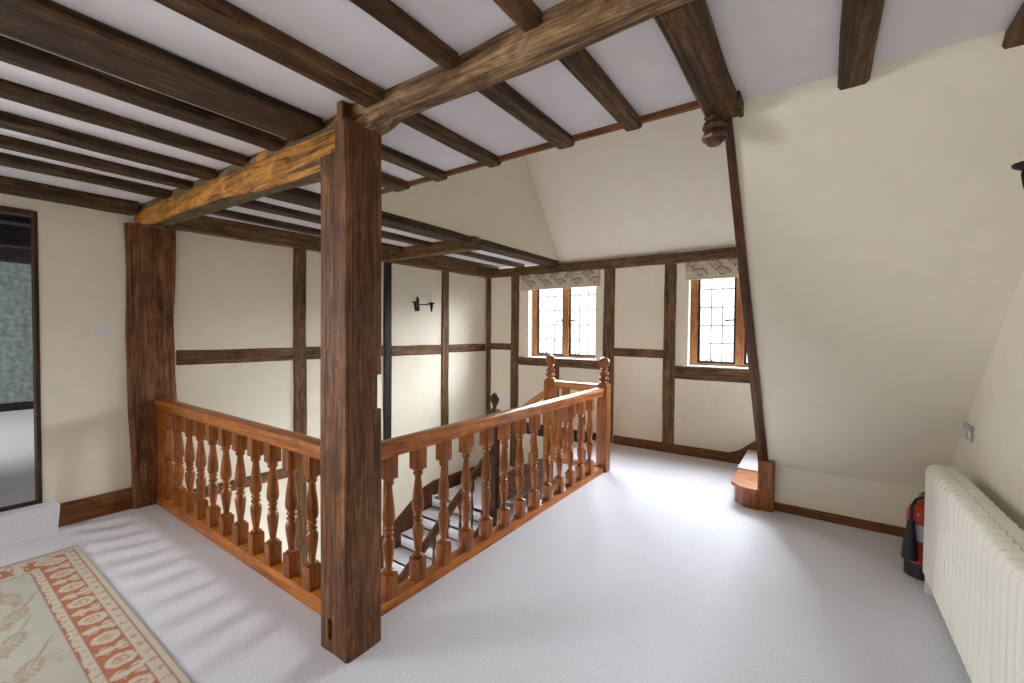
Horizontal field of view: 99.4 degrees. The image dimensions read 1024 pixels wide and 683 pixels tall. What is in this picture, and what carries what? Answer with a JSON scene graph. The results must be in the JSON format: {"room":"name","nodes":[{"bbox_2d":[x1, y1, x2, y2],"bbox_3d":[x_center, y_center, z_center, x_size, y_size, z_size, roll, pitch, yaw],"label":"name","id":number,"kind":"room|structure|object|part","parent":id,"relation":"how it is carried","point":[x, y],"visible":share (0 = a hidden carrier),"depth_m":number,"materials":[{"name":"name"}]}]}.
{"room":"stair landing","nodes":[
{"label":"stair landing","id":0,"kind":"room"},
{"bbox_2d":[0,262,32,403],"bbox_3d":[-8.095,-0.112,6.308,0.100,2.600,7.000,1,2,35],"label":"wall","id":1,"kind":"structure","parent":0,"point":[16,350],"depth_m":6.75,"materials":[{"name":"green paper"}]},
{"bbox_2d":[0,401,33,411],"bbox_3d":[-8.051,1.020,6.296,0.030,0.122,7.000,1,2,35],"label":"baseboard","id":2,"kind":"structure","parent":1,"relation":"attached to","point":[4,407],"depth_m":6.75,"materials":[{"name":"black wood"}]},
{"bbox_2d":[0,409,183,506],"bbox_3d":[-5.842,1.214,4.745,5.635,0.158,7.200,1,2,35],"label":"floor","id":3,"kind":"structure","parent":0,"point":[17,464],"depth_m":4.31,"materials":[{"name":"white carpet"}]},
{"bbox_2d":[0,193,486,562],"bbox_3d":[-3.004,1.501,3.900,0.397,5.270,8.476,1,2,38],"label":"wall","id":4,"kind":"structure","parent":0,"point":[230,293],"depth_m":4.11,"materials":[{"name":"beige paint"}]},
{"bbox_2d":[0,205,42,511],"bbox_3d":[-3.805,0.130,2.781,0.122,2.140,1.053,1,2,35],"label":"door frame","id":5,"kind":"structure","parent":4,"relation":"in","point":[33,215],"depth_m":3.17,"materials":[{"name":"brown wood"}]},
{"bbox_2d":[0,175,137,215],"bbox_3d":[-4.223,-1.055,1.939,0.209,0.098,3.940,1,2,35],"label":"wall plate","id":6,"kind":"object","parent":4,"relation":"attached to","point":[8,185],"visible":1,"depth_m":3.17,"materials":[{"name":"brown wood"}]},
{"bbox_2d":[58,487,132,526],"bbox_3d":[-3.299,1.307,3.436,0.025,0.175,0.465,1,2,35],"label":"baseboard","id":7,"kind":"structure","parent":4,"relation":"attached to","point":[75,511],"depth_m":3.43,"materials":[{"name":"brown wood"}]},
{"bbox_2d":[95,325,109,335],"bbox_3d":[-3.259,-0.086,3.453,0.014,0.088,0.087,1,2,35],"label":"light switch","id":8,"kind":"object","parent":4,"relation":"attached to","point":[100,330],"visible":1,"depth_m":3.45,"materials":[{"name":"white plastic"}]},
{"bbox_2d":[176,348,293,364],"bbox_3d":[-2.699,0.139,4.293,0.106,0.140,1.032,2,2,38],"label":"wall rail","id":9,"kind":"object","parent":4,"relation":"attached to","point":[183,357],"visible":0.84,"depth_m":4.21,"materials":[{"name":"brown wood"}]},
{"bbox_2d":[186,468,287,498],"bbox_3d":[-2.708,1.405,4.322,0.104,0.114,1.032,2,2,38],"label":"wall rail","id":10,"kind":"object","parent":4,"relation":"attached to","point":[281,473],"visible":0.25,"depth_m":4.34,"materials":[{"name":"brown wood"}]},
{"bbox_2d":[165,216,320,251],"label":"wall plate","id":11,"kind":"object","parent":4,"relation":"attached to","point":[217,227],"depth_m":4.19,"materials":[{"name":"brown wood"}]},
{"bbox_2d":[293,248,306,573],"bbox_3d":[-2.347,1.531,4.779,0.111,5.080,0.150,2,2,38],"label":"stud","id":12,"kind":"object","parent":4,"relation":"attached to","point":[299,255],"visible":0.38,"depth_m":4.72,"materials":[{"name":"brown wood"}]},
{"bbox_2d":[306,346,383,358],"bbox_3d":[-1.987,0.126,5.193,0.108,0.141,1.002,2,2,38],"label":"wall rail","id":13,"kind":"object","parent":4,"relation":"attached to","point":[311,352],"visible":0.16,"depth_m":4.84,"materials":[{"name":"brown wood"}]},
{"bbox_2d":[383,262,391,532],"bbox_3d":[-1.644,1.506,5.660,0.112,5.100,0.128,2,2,38],"label":"stud","id":14,"kind":"object","parent":4,"relation":"attached to","point":[387,267],"visible":0.39,"depth_m":5.59,"materials":[{"name":"black wood"}]},
{"bbox_2d":[392,345,441,355],"bbox_3d":[-1.329,0.118,6.019,0.105,0.141,0.872,2,2,38],"label":"wall rail","id":15,"kind":"object","parent":4,"relation":"attached to","point":[411,349],"visible":0.86,"depth_m":5.96,"materials":[{"name":"brown wood"}]},
{"bbox_2d":[412,291,434,311],"bbox_3d":[-1.233,-0.539,5.906,0.196,0.275,0.369,1,2,35],"label":"wall sconce","id":16,"kind":"object","parent":4,"relation":"attached to","point":[416,302],"visible":1,"depth_m":5.95,"materials":[{"name":"black metal"}]},
{"bbox_3d":[-1.299,-0.519,5.962,0.020,0.200,0.084,2,2,38],"label":"plate","id":17,"kind":"part","parent":16,"relation":"part of","materials":[{"name":"black metal"}]},
{"bbox_2d":[382,248,490,276],"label":"wall plate","id":18,"kind":"object","parent":4,"relation":"attached to","point":[423,262],"depth_m":6.13,"materials":[{"name":"brown wood"}]},
{"bbox_2d":[441,271,448,473],"bbox_3d":[-1.015,0.653,6.427,0.109,3.380,0.149,2,2,38],"label":"stud","id":19,"kind":"object","parent":4,"relation":"attached to","point":[445,274],"visible":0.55,"depth_m":6.37,"materials":[{"name":"brown wood"}]},
{"bbox_2d":[449,344,485,351],"bbox_3d":[-0.721,0.099,6.783,0.106,0.124,0.801,2,2,38],"label":"wall rail","id":20,"kind":"object","parent":4,"relation":"attached to","point":[455,347],"visible":0.85,"depth_m":6.73,"materials":[{"name":"brown wood"}]},
{"bbox_2d":[382,156,559,261],"bbox_3d":[-0.355,-2.226,4.859,0.100,2.180,3.800,1,2,35],"label":"wall","id":21,"kind":"structure","parent":0,"point":[501,204],"depth_m":4.91,"materials":[{"name":"beige paint"}]},
{"bbox_2d":[382,100,699,193],"bbox_3d":[-0.204,-1.077,2.636,2.750,0.042,0.032,1,2,35],"label":"trim","id":22,"kind":"structure","parent":21,"relation":"attached to","point":[690,106],"depth_m":2.23,"materials":[{"name":"brown wood"}]},
{"bbox_2d":[0,440,971,682],"bbox_3d":[-0.123,1.565,1.930,7.160,0.220,8.770,1,2,35],"label":"floor","id":23,"kind":"structure","parent":0,"point":[652,570],"depth_m":2.41,"materials":[{"name":"white carpet"}]},
{"bbox_2d":[0,501,59,546],"bbox_3d":[-3.730,1.307,2.730,0.130,0.200,1.233,1,2,35],"label":"carpeted step","id":24,"kind":"structure","parent":23,"relation":"on","point":[31,522],"depth_m":3.08,"materials":[{"name":"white carpet"}]},
{"bbox_2d":[0,545,191,682],"bbox_3d":[-2.303,1.444,1.406,2.924,0.010,1.792,1,2,35],"label":"patterned rug","id":25,"kind":"object","parent":23,"relation":"on","point":[62,620],"visible":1,"depth_m":2.14,"materials":[{"name":"fabric"}]},
{"bbox_2d":[123,222,176,508],"bbox_3d":[-3.108,0.208,3.735,0.183,2.360,0.356,1,2,35],"label":"post","id":26,"kind":"object","parent":23,"relation":"on","point":[150,251],"visible":0.68,"depth_m":3.65,"materials":[{"name":"brown wood"}]},
{"bbox_2d":[155,398,320,614],"bbox_3d":[-1.913,0.966,2.972,2.710,0.900,0.100,1,2,35],"label":"balustrade","id":27,"kind":"object","parent":23,"relation":"on","point":[251,548],"visible":1,"depth_m":2.86,"materials":[{"name":"brown wood"}]},
{"bbox_3d":[-1.912,0.559,2.960,2.710,0.085,0.095,1,2,35],"label":"handrail","id":28,"kind":"part","parent":27,"relation":"part of","materials":[{"name":"brown wood"}]},
{"bbox_3d":[-1.913,1.380,2.979,2.700,0.072,0.100,1,2,35],"label":"rail","id":29,"kind":"part","parent":27,"relation":"part of","materials":[{"name":"brown wood"}]},
{"bbox_2d":[320,100,381,663],"bbox_3d":[-0.762,0.189,2.061,0.224,2.515,0.207,1,2,35],"label":"post","id":30,"kind":"object","parent":23,"relation":"on","point":[350,175],"visible":1,"depth_m":1.98,"materials":[{"name":"brown wood"}]},
{"bbox_2d":[134,115,336,226],"bbox_3d":[-1.894,-0.988,2.875,2.875,0.236,0.236,1,2,35],"label":"tie beam","id":31,"kind":"structure","parent":30,"relation":"attached to","point":[296,163],"depth_m":2.58,"materials":[{"name":"orange wood"}]},
{"bbox_2d":[351,0,694,134],"bbox_3d":[0.322,-0.999,1.323,2.515,0.107,0.180,1,2,35],"label":"tie beam","id":32,"kind":"structure","parent":30,"relation":"on","point":[568,27],"depth_m":1.49,"materials":[{"name":"brown wood"}]},
{"bbox_2d":[381,357,610,616],"bbox_3d":[0.114,0.803,3.468,0.121,1.235,3.121,1,2,36],"label":"balustrade","id":33,"kind":"object","parent":23,"relation":"on","point":[393,594],"visible":1,"depth_m":3.03,"materials":[{"name":"brown wood"}]},
{"bbox_3d":[0.078,1.394,3.440,0.095,0.055,3.015,1,2,35],"label":"rail","id":34,"kind":"part","parent":33,"relation":"part of","materials":[{"name":"brown wood"}]},
{"bbox_3d":[0.089,0.557,3.417,0.088,0.085,3.015,1,2,35],"label":"handrail","id":35,"kind":"part","parent":33,"relation":"part of","materials":[{"name":"brown wood"}]},
{"bbox_3d":[0.989,0.928,4.692,0.115,0.943,0.115,1,2,35],"label":"newel post","id":36,"kind":"part","parent":33,"relation":"part of","materials":[{"name":"brown wood"}]},
{"bbox_2d":[543,354,597,489],"bbox_3d":[0.675,0.949,4.925,0.676,1.585,0.117,1,2,35],"label":"balustrade","id":37,"kind":"object","parent":23,"relation":"on","point":[551,384],"visible":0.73,"depth_m":5.01,"materials":[{"name":"brown wood"}]},
{"bbox_3d":[0.445,1.090,5.090,0.115,1.293,0.115,1,2,35],"label":"newel post","id":38,"kind":"part","parent":37,"relation":"part of","materials":[{"name":"brown wood"}]},
{"bbox_3d":[0.716,1.365,4.902,0.565,0.055,0.095,1,2,35],"label":"rail","id":39,"kind":"part","parent":37,"relation":"part of","materials":[{"name":"brown wood"}]},
{"bbox_3d":[0.723,0.500,4.882,0.565,0.085,0.088,1,2,35],"label":"handrail","id":40,"kind":"part","parent":37,"relation":"part of","materials":[{"name":"brown wood"}]},
{"bbox_2d":[728,440,774,512],"bbox_3d":[3.396,0.885,3.571,3.120,1.120,1.407,1,2,35],"label":"steps","id":41,"kind":"structure","parent":23,"relation":"on","point":[753,481],"depth_m":3.74,"materials":[{"name":"brown wood"}]},
{"bbox_2d":[901,492,924,580],"bbox_3d":[2.522,1.183,2.676,0.228,0.552,0.160,-1,2,-40],"label":"fire extinguisher","id":42,"kind":"object","parent":23,"relation":"on","point":[912,543],"visible":0.61,"depth_m":2.65,"materials":[{"name":"red metal"}]},
{"bbox_2d":[923,464,1023,682],"bbox_3d":[1.864,1.104,1.623,0.153,0.748,2.327,1,2,35],"label":"radiator","id":43,"kind":"object","parent":23,"relation":"on","point":[973,552],"visible":1,"depth_m":1.78,"materials":[{"name":"metal"}]},
{"bbox_2d":[0,0,1023,268],"bbox_3d":[-0.809,-1.140,2.305,5.900,0.120,8.670,1,2,35],"label":"ceiling","id":44,"kind":"structure","parent":0,"point":[767,46],"depth_m":1.64,"materials":[{"name":"white paint"}]},
{"bbox_2d":[0,152,172,198],"bbox_3d":[-3.708,-1.068,1.613,0.147,0.060,4.000,1,2,35],"label":"joist","id":45,"kind":"object","parent":44,"relation":"attached to","point":[7,160],"visible":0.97,"depth_m":2.82,"materials":[{"name":"brown wood"}]},
{"bbox_2d":[0,134,192,189],"bbox_3d":[-3.401,-1.061,1.397,0.118,0.058,4.000,1,2,35],"label":"joist","id":46,"kind":"object","parent":44,"relation":"attached to","point":[6,142],"visible":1,"depth_m":2.58,"materials":[{"name":"brown wood"}]},
{"bbox_2d":[0,110,216,180],"bbox_3d":[-3.093,-1.053,1.180,0.148,0.058,4.000,1,2,35],"label":"joist","id":47,"kind":"object","parent":44,"relation":"attached to","point":[9,121],"visible":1,"depth_m":2.35,"materials":[{"name":"brown wood"}]},
{"bbox_2d":[0,78,246,165],"bbox_3d":[-2.748,-1.044,0.938,0.112,0.060,4.000,1,2,35],"label":"joist","id":48,"kind":"object","parent":44,"relation":"attached to","point":[12,91],"visible":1,"depth_m":2.06,"materials":[{"name":"brown wood"}]},
{"bbox_2d":[0,36,282,150],"bbox_3d":[-2.423,-1.037,0.709,0.128,0.061,4.000,1,2,35],"label":"joist","id":49,"kind":"object","parent":44,"relation":"attached to","point":[12,52],"visible":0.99,"depth_m":1.81,"materials":[{"name":"brown wood"}]},
{"bbox_2d":[0,0,322,140],"bbox_3d":[-2.177,-1.032,0.536,0.285,0.060,4.000,1,2,35],"label":"joist","id":50,"kind":"object","parent":44,"relation":"attached to","point":[48,25],"visible":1,"depth_m":1.61,"materials":[{"name":"brown wood"}]},
{"bbox_2d":[153,0,383,107],"bbox_3d":[-1.745,-1.021,0.232,0.139,0.057,4.000,1,2,35],"label":"joist","id":51,"kind":"object","parent":44,"relation":"attached to","point":[222,17],"visible":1,"depth_m":1.50,"materials":[{"name":"brown wood"}]},
{"bbox_2d":[211,209,498,269],"bbox_3d":[-1.450,-1.133,5.202,0.129,0.059,4.130,1,2,35],"label":"joist","id":52,"kind":"object","parent":44,"relation":"attached to","point":[224,213],"visible":0.58,"depth_m":4.22,"materials":[{"name":"brown wood"}]},
{"bbox_2d":[238,200,523,267],"bbox_3d":[-1.057,-1.123,4.926,0.148,0.058,4.130,1,2,35],"label":"joist","id":53,"kind":"object","parent":44,"relation":"attached to","point":[254,205],"visible":0.59,"depth_m":3.98,"materials":[{"name":"brown wood"}]},
{"bbox_2d":[381,172,409,191],"bbox_3d":[-0.964,-1.071,2.739,0.155,0.056,0.700,1,2,35],"label":"joist","id":54,"kind":"object","parent":44,"relation":"attached to","point":[389,182],"visible":0.3,"depth_m":2.91,"materials":[{"name":"brown wood"}]},
{"bbox_2d":[349,0,457,69],"bbox_3d":[-1.377,-1.012,-0.027,0.081,0.058,4.000,1,2,35],"label":"joist","id":55,"kind":"object","parent":44,"relation":"attached to","point":[386,12],"visible":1,"depth_m":1.43,"materials":[{"name":"brown wood"}]},
{"bbox_2d":[265,188,557,266],"bbox_3d":[-0.610,-1.103,4.611,0.220,0.079,4.130,1,2,35],"label":"joist","id":56,"kind":"object","parent":44,"relation":"attached to","point":[297,196],"visible":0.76,"depth_m":4.18,"materials":[{"name":"brown wood"}]},
{"bbox_2d":[381,144,447,181],"bbox_3d":[-0.661,-1.065,2.532,0.104,0.054,0.710,1,2,35],"label":"joist","id":57,"kind":"object","parent":44,"relation":"attached to","point":[390,155],"visible":0.7,"depth_m":2.58,"materials":[{"name":"brown wood"}]},
{"bbox_2d":[388,236,479,260],"bbox_3d":[-1.031,-1.080,5.146,1.590,0.142,0.125,1,2,35],"label":"cross beam","id":58,"kind":"structure","parent":44,"relation":"attached to","point":[439,248],"depth_m":4.99,"materials":[{"name":"brown wood"}]},
{"bbox_2d":[401,113,500,167],"bbox_3d":[-0.306,-1.056,2.282,0.095,0.056,0.710,1,2,35],"label":"joist","id":59,"kind":"object","parent":44,"relation":"attached to","point":[419,122],"visible":0.89,"depth_m":2.23,"materials":[{"name":"brown wood"}]},
{"bbox_2d":[493,0,542,32],"bbox_3d":[-1.083,-1.004,-0.233,0.080,0.059,4.000,1,2,35],"label":"joist","id":60,"kind":"object","parent":44,"relation":"attached to","point":[525,14],"visible":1,"depth_m":1.34,"materials":[{"name":"brown wood"}]},
{"bbox_2d":[478,81,574,149],"bbox_3d":[0.082,-1.047,2.012,0.105,0.055,0.715,1,2,35],"label":"joist","id":61,"kind":"object","parent":44,"relation":"attached to","point":[502,94],"visible":0.89,"depth_m":1.96,"materials":[{"name":"brown wood"}]},
{"bbox_2d":[558,48,641,131],"bbox_3d":[0.382,-1.039,1.799,0.093,0.057,0.710,1,2,35],"label":"joist","id":62,"kind":"object","parent":44,"relation":"attached to","point":[580,64],"visible":0.87,"depth_m":1.74,"materials":[{"name":"brown wood"}]},
{"bbox_2d":[654,0,743,147],"bbox_3d":[0.722,-0.963,1.628,0.161,0.197,0.820,1,2,35],"label":"ceiling beam","id":63,"kind":"structure","parent":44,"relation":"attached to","point":[689,30],"depth_m":1.55,"materials":[{"name":"brown wood"}]},
{"bbox_2d":[837,0,884,89],"bbox_3d":[1.131,-1.026,1.409,0.106,0.056,0.935,1,2,35],"label":"joist","id":64,"kind":"object","parent":44,"relation":"attached to","point":[860,22],"visible":0.91,"depth_m":1.44,"materials":[{"name":"brown wood"}]},
{"bbox_2d":[1002,2,1023,48],"bbox_3d":[1.513,-1.017,1.167,0.110,0.058,0.980,1,2,35],"label":"joist","id":65,"kind":"object","parent":44,"relation":"attached to","point":[1014,35],"visible":0.58,"depth_m":1.41,"materials":[{"name":"brown wood"}]},
{"bbox_2d":[491,246,755,465],"bbox_3d":[2.321,1.520,5.351,7.100,5.250,0.240,1,2,35],"label":"wall","id":66,"kind":"structure","parent":0,"point":[712,415],"depth_m":5.65,"materials":[{"name":"beige paint"}]},
{"bbox_2d":[486,278,490,414],"bbox_3d":[-0.366,0.602,7.120,0.104,3.260,0.106,1,2,35],"label":"stud","id":67,"kind":"object","parent":66,"relation":"attached to","point":[488,281],"visible":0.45,"depth_m":7.06,"materials":[{"name":"brown wood"}]},
{"bbox_2d":[490,343,510,349],"bbox_3d":[-0.159,0.080,6.968,0.395,0.108,0.105,1,2,35],"label":"wall rail","id":68,"kind":"object","parent":66,"relation":"attached to","point":[498,346],"visible":0.86,"depth_m":6.92,"materials":[{"name":"brown wood"}]},
{"bbox_2d":[510,276,518,466],"bbox_3d":[0.056,0.613,6.822,0.159,3.260,0.109,1,2,35],"label":"stud","id":69,"kind":"object","parent":66,"relation":"attached to","point":[514,279],"visible":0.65,"depth_m":6.77,"materials":[{"name":"brown wood"}]},
{"bbox_2d":[553,366,558,425],"bbox_3d":[0.654,0.802,6.406,0.135,0.870,0.104,1,2,35],"label":"stud","id":70,"kind":"object","parent":66,"relation":"attached to","point":[556,371],"visible":0.17,"depth_m":6.34,"materials":[{"name":"brown wood"}]},
{"bbox_2d":[518,287,600,369],"bbox_3d":[0.722,-0.318,6.387,1.400,1.388,0.205,1,2,35],"label":"window","id":71,"kind":"structure","parent":66,"relation":"in","point":[567,310],"depth_m":6.38,"materials":[{"name":"brown wood"}]},
{"bbox_3d":[0.696,0.310,6.371,1.400,0.132,0.107,1,2,35],"label":"wall rail","id":72,"kind":"part","parent":71,"relation":"part of","materials":[{"name":"brown wood"}]},
{"bbox_3d":[0.741,0.247,6.347,1.260,0.018,0.145,1,2,35],"label":"sill","id":73,"kind":"part","parent":71,"relation":"part of","materials":[{"name":"white paint"}]},
{"bbox_2d":[521,269,598,289],"bbox_3d":[0.663,-0.889,6.292,1.280,0.236,0.034,1,2,35],"label":"blind","id":74,"kind":"object","parent":66,"relation":"attached to","point":[587,278],"visible":1,"depth_m":6.25,"materials":[{"name":"fabric"}]},
{"bbox_2d":[526,422,595,442],"bbox_3d":[0.465,1.336,6.552,1.945,0.182,0.109,1,2,35],"label":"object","id":75,"kind":"object","parent":66,"relation":"attached to","point":[540,431],"visible":0.12,"depth_m":6.20,"materials":[{"name":"black wood"}]},
{"bbox_2d":[603,268,614,442],"bbox_3d":[1.329,0.194,5.919,0.164,2.360,0.110,1,2,35],"label":"stud","id":76,"kind":"object","parent":66,"relation":"attached to","point":[609,274],"visible":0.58,"depth_m":5.86,"materials":[{"name":"brown wood"}]},
{"bbox_2d":[485,247,736,277],"bbox_3d":[2.354,-1.021,5.162,6.730,0.137,0.172,1,2,35],"label":"wall plate","id":77,"kind":"object","parent":66,"relation":"attached to","point":[728,252],"visible":0.46,"depth_m":5.67,"materials":[{"name":"brown wood"}]},
{"bbox_2d":[614,348,662,357],"bbox_3d":[1.664,0.149,5.690,0.650,0.114,0.106,1,2,35],"label":"wall rail","id":78,"kind":"object","parent":66,"relation":"attached to","point":[625,352],"visible":0.89,"depth_m":5.64,"materials":[{"name":"brown wood"}]},
{"bbox_2d":[662,263,676,444],"bbox_3d":[1.986,0.160,5.456,0.153,2.260,0.109,1,2,35],"label":"stud","id":79,"kind":"object","parent":66,"relation":"attached to","point":[670,285],"visible":0.87,"depth_m":5.41,"materials":[{"name":"brown wood"}]},
{"bbox_2d":[613,435,727,461],"bbox_3d":[1.948,1.333,5.449,1.410,0.113,0.024,1,2,35],"label":"baseboard","id":80,"kind":"structure","parent":66,"relation":"attached to","point":[621,440],"depth_m":5.39,"materials":[{"name":"brown wood"}]},
{"bbox_2d":[674,277,749,382],"bbox_3d":[3.069,-0.234,4.737,2.440,1.441,0.205,1,2,35],"label":"window","id":81,"kind":"structure","parent":66,"relation":"in","point":[739,342],"depth_m":5.18,"materials":[{"name":"brown wood"}]},
{"bbox_3d":[3.044,0.403,4.723,2.440,0.166,0.109,1,2,35],"label":"wall rail","id":82,"kind":"part","parent":81,"relation":"part of","materials":[{"name":"brown wood"}]},
{"bbox_3d":[2.610,0.308,5.033,1.190,0.018,0.145,1,2,35],"label":"sill","id":83,"kind":"part","parent":81,"relation":"part of","materials":[{"name":"white paint"}]},
{"bbox_2d":[685,258,738,279],"bbox_3d":[2.587,-0.842,4.939,1.165,0.220,0.034,1,2,35],"label":"blind","id":84,"kind":"object","parent":66,"relation":"attached to","point":[722,268],"visible":0.51,"depth_m":5.09,"materials":[{"name":"fabric"}]},
{"bbox_2d":[525,108,735,262],"bbox_3d":[2.412,-2.202,4.134,5.700,2.310,1.840,1,2,35],"label":"wall","id":85,"kind":"structure","parent":0,"point":[653,188],"depth_m":5.13,"materials":[{"name":"paint"}]},
{"bbox_2d":[774,466,924,527],"bbox_3d":[3.343,1.245,2.970,2.700,0.428,0.090,1,2,35],"label":"wall","id":86,"kind":"structure","parent":0,"point":[886,503],"depth_m":3.42,"materials":[{"name":"beige paint"}]},
{"bbox_2d":[774,502,904,536],"bbox_3d":[2.640,1.409,3.401,1.020,0.068,0.020,1,2,35],"label":"baseboard","id":87,"kind":"structure","parent":86,"relation":"attached to","point":[800,511],"depth_m":3.42,"materials":[{"name":"brown wood"}]},
{"bbox_2d":[732,30,1023,488],"bbox_3d":[2.712,-0.007,2.068,2.745,2.206,2.204,1,2,35],"label":"wall","id":88,"kind":"structure","parent":0,"point":[883,217],"depth_m":2.11,"materials":[{"name":"beige paint"}]},
{"bbox_2d":[725,118,767,460],"bbox_3d":[1.575,-0.033,2.859,0.077,2.183,2.181,1,2,35],"label":"trim","id":89,"kind":"structure","parent":88,"relation":"attached to","point":[758,416],"depth_m":2.59,"materials":[{"name":"brown wood"}]},
{"bbox_2d":[950,270,1023,530],"bbox_3d":[1.081,0.295,0.156,0.120,2.620,7.090,1,2,35],"label":"wall","id":90,"kind":"structure","parent":0,"point":[994,460],"depth_m":2.10,"materials":[{"name":"beige paint"}]},
{"bbox_2d":[963,422,973,441],"bbox_3d":[2.676,0.531,2.547,0.013,0.088,0.170,1,2,35],"label":"wall socket","id":91,"kind":"object","parent":90,"relation":"attached to","point":[968,431],"visible":1,"depth_m":2.52,"materials":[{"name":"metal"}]},
{"bbox_2d":[1011,161,1023,188],"bbox_3d":[1.780,-0.630,1.384,0.186,0.275,0.370,1,2,35],"label":"wall sconce","id":92,"kind":"object","parent":90,"relation":"attached to","point":[1019,166],"visible":1,"depth_m":1.53,"materials":[{"name":"black metal"}]},
{"bbox_3d":[-5.860,-1.317,4.714,5.540,0.080,7.200,1,2,35],"label":"ceiling","id":93,"kind":"structure","parent":0,"visible":0},
{"bbox_2d":[0,213,29,227],"bbox_3d":[-3.780,-1.131,4.322,0.212,0.249,5.050,1,2,35],"label":"ceiling beam","id":94,"kind":"structure","parent":93,"relation":"attached to","point":[6,219],"depth_m":3.65,"materials":[{"name":"black wood"}]},
{"bbox_2d":[0,224,30,249],"bbox_3d":[-5.591,-1.150,4.527,0.209,0.248,6.800,1,2,35],"label":"ceiling beam","id":95,"kind":"structure","parent":93,"relation":"attached to","point":[11,236],"depth_m":4.69,"materials":[{"name":"black wood"}]},
{"bbox_2d":[0,246,30,264],"bbox_3d":[-6.981,-1.185,5.505,0.209,0.248,6.800,1,2,35],"label":"ceiling beam","id":96,"kind":"structure","parent":93,"relation":"attached to","point":[7,254],"depth_m":5.81,"materials":[{"name":"black wood"}]},
{"bbox_3d":[-0.748,4.183,4.862,2.950,0.100,4.370,1,2,35],"label":"floor","id":97,"kind":"structure","parent":0,"visible":0},
{"bbox_2d":[381,390,543,583],"bbox_3d":[-0.876,2.376,5.080,2.123,3.639,3.870,1,2,35],"label":"staircase","id":98,"kind":"structure","parent":97,"relation":"on","point":[403,535],"depth_m":5.51,"materials":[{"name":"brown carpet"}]},
{"bbox_3d":[-1.004,2.255,4.456,0.072,0.075,3.169,1,36,35],"label":"handrail","id":99,"kind":"part","parent":98,"relation":"part of","materials":[{"name":"brown wood"}]},
{"bbox_3d":[-0.225,1.741,5.546,0.100,1.758,0.100,1,2,35],"label":"newel post","id":100,"kind":"part","parent":98,"relation":"part of","materials":[{"name":"brown wood"}]},
{"bbox_3d":[0.130,0.821,5.304,0.840,0.064,0.061,-39,-21,29],"label":"handrail","id":101,"kind":"part","parent":98,"relation":"part of","materials":[{"name":"brown wood"}]}
]}

